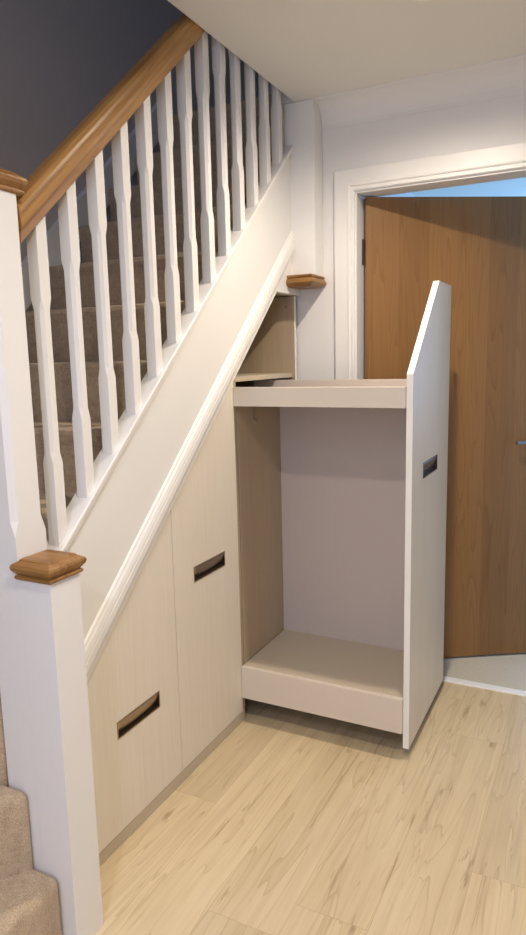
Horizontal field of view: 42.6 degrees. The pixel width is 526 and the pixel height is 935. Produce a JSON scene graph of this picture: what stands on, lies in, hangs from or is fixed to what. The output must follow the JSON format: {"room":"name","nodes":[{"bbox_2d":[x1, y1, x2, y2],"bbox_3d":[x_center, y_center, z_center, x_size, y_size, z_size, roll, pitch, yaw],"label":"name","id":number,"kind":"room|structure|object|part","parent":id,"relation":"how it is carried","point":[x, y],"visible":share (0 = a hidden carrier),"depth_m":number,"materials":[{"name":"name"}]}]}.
{"room":"home hallway","nodes":[
{"label":"home hallway","id":0,"kind":"room"},
{"bbox_2d":[0,0,258,311],"bbox_3d":[-0.957,-1.532,2.743,0.120,4.900,4.160,3,10,26],"label":"wall","id":1,"kind":"structure","parent":0,"point":[59,59],"depth_m":2.83,"materials":[{"name":"paint"}]},
{"bbox_2d":[173,94,270,148],"bbox_3d":[0.199,-1.754,3.809,0.975,0.253,1.180,3,10,26],"label":"stair step","id":2,"kind":"structure","parent":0,"point":[176,130],"depth_m":3.37,"materials":[{"name":"beige carpet"}]},
{"bbox_2d":[268,81,270,93],"bbox_3d":[0.976,-3.090,3.909,2.140,2.283,0.100,3,10,26],"label":"wall","id":3,"kind":"structure","parent":0,"point":[269,83],"depth_m":4.43,"materials":[{"name":"paint"}]},
{"bbox_2d":[281,92,293,146],"bbox_3d":[0.101,-1.458,2.648,0.084,0.417,0.091,3,10,26],"label":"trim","id":4,"kind":"structure","parent":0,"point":[284,99],"depth_m":2.62,"materials":[{"name":"white wood"}]},
{"bbox_2d":[95,653,525,934],"bbox_3d":[1.054,1.077,1.981,4.660,0.100,7.300,3,10,26],"label":"floor","id":5,"kind":"structure","parent":0,"point":[297,822],"depth_m":1.95,"materials":[{"name":"brown wood"}]},
{"bbox_2d":[87,512,181,852],"bbox_3d":[-0.671,0.577,2.008,0.621,0.877,0.549,3,10,26],"label":"base cabinet","id":6,"kind":"object","parent":5,"relation":"on","point":[132,685],"visible":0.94,"depth_m":1.95,"materials":[{"name":"beige wood"}]},
{"bbox_3d":[-0.358,0.716,1.955,0.001,0.052,0.201,3,10,26],"label":"handle","id":7,"kind":"part","parent":6,"relation":"part of","materials":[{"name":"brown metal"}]},
{"bbox_3d":[-0.362,0.711,1.956,0.009,0.035,0.194,3,10,26],"label":"grip plate","id":8,"kind":"part","parent":6,"relation":"part of","materials":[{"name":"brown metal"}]},
{"bbox_2d":[0,13,326,934],"bbox_3d":[-0.666,-0.394,2.102,1.084,2.846,2.883,3,10,26],"label":"staircase","id":9,"kind":"structure","parent":5,"relation":"on","point":[127,356],"depth_m":1.79,"materials":[{"name":"white wood"}]},
{"bbox_3d":[-0.549,0.275,1.528,0.089,1.703,0.089,3,10,26],"label":"newel post","id":10,"kind":"part","parent":9,"relation":"part of","materials":[{"name":"white wood"}]},
{"bbox_3d":[-0.459,0.679,1.553,0.090,0.893,0.090,3,10,26],"label":"newel post","id":11,"kind":"part","parent":9,"relation":"part of","materials":[{"name":"white wood"}]},
{"bbox_3d":[-0.318,-1.024,1.839,0.065,0.944,1.047,3,10,26],"label":"handrail","id":12,"kind":"part","parent":9,"relation":"part of","materials":[{"name":"brown wood"}]},
{"bbox_3d":[-0.215,-0.494,2.106,0.060,1.326,1.440,3,10,26],"label":"rail","id":13,"kind":"part","parent":9,"relation":"part of","materials":[{"name":"white wood"}]},
{"bbox_3d":[-0.189,-0.139,2.149,0.016,1.404,1.450,3,10,26],"label":"string moulding","id":14,"kind":"part","parent":9,"relation":"part of","materials":[{"name":"white wood"}]},
{"bbox_3d":[0.163,-1.093,2.679,0.122,0.650,0.090,3,10,26],"label":"newel post","id":15,"kind":"part","parent":9,"relation":"part of","materials":[{"name":"white wood"}]},
{"bbox_2d":[99,293,296,866],"bbox_3d":[-0.471,0.176,2.383,0.640,1.622,1.510,3,10,26],"label":"tall cabinet","id":16,"kind":"object","parent":5,"relation":"on","point":[272,354],"visible":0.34,"depth_m":2.79,"materials":[{"name":"white wood"}]},
{"bbox_3d":[-0.363,0.287,2.595,0.619,1.250,0.018,3,10,26],"label":"divider panel","id":17,"kind":"part","parent":16,"relation":"part of","materials":[{"name":"beige wood"}]},
{"bbox_2d":[235,373,291,381],"bbox_3d":[-0.263,-0.364,2.731,0.610,0.018,0.509,3,10,26],"label":"shelf","id":18,"kind":"object","parent":16,"relation":"attached to","point":[240,377],"depth_m":2.66,"materials":[{"name":"beige wood"}]},
{"bbox_3d":[-0.129,0.072,3.038,0.621,1.603,0.018,3,10,26],"label":"panel","id":19,"kind":"part","parent":16,"relation":"part of","materials":[{"name":"beige wood"}]},
{"bbox_3d":[-0.267,-0.553,2.711,0.602,0.295,0.527,3,10,26],"label":"panel","id":20,"kind":"part","parent":16,"relation":"part of","materials":[{"name":"beige wood"}]},
{"bbox_2d":[170,383,242,770],"bbox_3d":[-0.459,0.318,2.404,0.621,1.252,0.412,3,10,26],"label":"cabinet","id":21,"kind":"object","parent":5,"relation":"on","point":[204,526],"visible":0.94,"depth_m":2.27,"materials":[{"name":"beige wood"}]},
{"bbox_3d":[-0.178,0.333,2.272,0.001,0.052,0.201,3,10,26],"label":"handle","id":22,"kind":"part","parent":21,"relation":"part of","materials":[{"name":"silver metal"}]},
{"bbox_3d":[-0.182,0.328,2.273,0.009,0.035,0.194,3,10,26],"label":"grip plate","id":23,"kind":"part","parent":21,"relation":"part of","materials":[{"name":"silver metal"}]},
{"bbox_2d":[233,281,450,748],"bbox_3d":[0.251,0.119,2.554,0.767,1.564,0.560,3,10,26],"label":"cabinet","id":24,"kind":"object","parent":5,"relation":"on","point":[342,482],"visible":0.98,"depth_m":2.56,"materials":[{"name":"beige wood"}]},
{"bbox_3d":[-0.009,0.231,2.622,0.019,0.972,0.351,3,10,26],"label":"panel","id":25,"kind":"part","parent":24,"relation":"part of","materials":[{"name":"beige wood"}]},
{"bbox_3d":[0.010,-0.319,2.727,0.091,0.068,0.018,3,10,26],"label":"rail","id":26,"kind":"part","parent":24,"relation":"part of","materials":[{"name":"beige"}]},
{"bbox_3d":[0.172,-0.233,2.226,0.609,0.066,0.018,3,10,26],"label":"rail","id":27,"kind":"part","parent":24,"relation":"part of","materials":[{"name":"beige wood"}]},
{"bbox_2d":[241,665,402,733],"bbox_3d":[0.196,0.819,2.395,0.609,0.123,0.018,3,10,26],"label":"panel","id":28,"kind":"object","parent":24,"relation":"on","point":[378,709],"depth_m":2.38,"materials":[{"name":"beige wood"}]},
{"bbox_2d":[244,630,403,697],"bbox_3d":[0.281,0.737,2.555,0.609,0.018,0.363,3,10,26],"label":"shelf","id":29,"kind":"object","parent":24,"relation":"on","point":[342,661],"depth_m":2.54,"materials":[{"name":"beige wood"}]},
{"bbox_3d":[0.346,0.243,2.654,0.630,1.170,0.018,3,10,26],"label":"panel","id":30,"kind":"part","parent":24,"relation":"part of","materials":[{"name":"beige wood"}]},
{"bbox_3d":[0.587,0.138,2.395,0.020,1.563,0.545,3,10,26],"label":"panel","id":31,"kind":"part","parent":24,"relation":"part of","materials":[{"name":"white wood"}]},
{"bbox_3d":[0.583,-0.005,2.347,0.001,0.054,0.215,3,10,26],"label":"handle","id":32,"kind":"part","parent":24,"relation":"part of","materials":[{"name":"silver metal"}]},
{"bbox_3d":[0.578,-0.011,2.349,0.009,0.036,0.207,3,10,26],"label":"grip plate","id":33,"kind":"part","parent":24,"relation":"part of","materials":[{"name":"silver metal"}]},
{"bbox_2d":[443,676,525,696],"bbox_3d":[0.806,0.893,2.821,0.820,0.007,0.040,3,10,26],"label":"trim","id":34,"kind":"structure","parent":5,"relation":"on","point":[445,678],"depth_m":2.76,"materials":[{"name":"white wood"}]},
{"bbox_2d":[167,0,525,196],"bbox_3d":[1.485,-1.384,1.335,3.565,0.290,7.300,3,10,26],"label":"ceiling","id":35,"kind":"structure","parent":0,"point":[306,49],"depth_m":2.09,"materials":[{"name":"paint"}]},
{"bbox_2d":[364,192,415,198],"bbox_3d":[0.852,-0.527,4.277,0.100,2.345,2.945,3,10,26],"label":"wall","id":36,"kind":"structure","parent":0,"point":[409,194],"depth_m":3.99,"materials":[{"name":"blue paint"}]},
{"bbox_2d":[287,93,525,379],"bbox_3d":[1.098,-0.232,2.469,2.150,2.327,0.110,3,10,26],"label":"wall","id":37,"kind":"structure","parent":0,"point":[500,121],"depth_m":2.58,"materials":[{"name":"white paint"}]},
{"bbox_2d":[314,54,525,130],"bbox_3d":[1.101,-1.315,2.167,1.986,0.092,0.090,3,10,26],"label":"trim coving","id":38,"kind":"structure","parent":37,"relation":"attached to","point":[506,77],"depth_m":2.44,"materials":[{"name":"white paint"}]},
{"bbox_2d":[334,141,525,378],"bbox_3d":[0.750,-0.117,2.594,1.002,2.076,0.017,3,10,26],"label":"door frame","id":39,"kind":"structure","parent":37,"relation":"attached to","point":[512,156],"depth_m":2.62,"materials":[{"name":"white wood"}]},
{"bbox_2d":[355,168,525,378],"bbox_3d":[0.778,-0.094,2.654,0.872,2.010,0.112,3,10,26],"label":"lining","id":40,"kind":"object","parent":37,"relation":"attached to","point":[515,173],"visible":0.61,"depth_m":2.66,"materials":[{"name":"white wood"}]},
{"bbox_2d":[362,196,525,656],"bbox_3d":[0.833,-0.120,2.871,0.835,1.970,0.110,-2,9,-5],"label":"door","id":41,"kind":"structure","parent":40,"relation":"attached to","point":[476,246],"depth_m":2.82,"materials":[{"name":"brown wood"}]},
{"bbox_3d":[1.130,-0.106,2.851,0.115,0.017,0.017,-2,9,-5],"label":"lever","id":42,"kind":"part","parent":41,"relation":"part of","materials":[{"name":"silver metal"}]}
]}

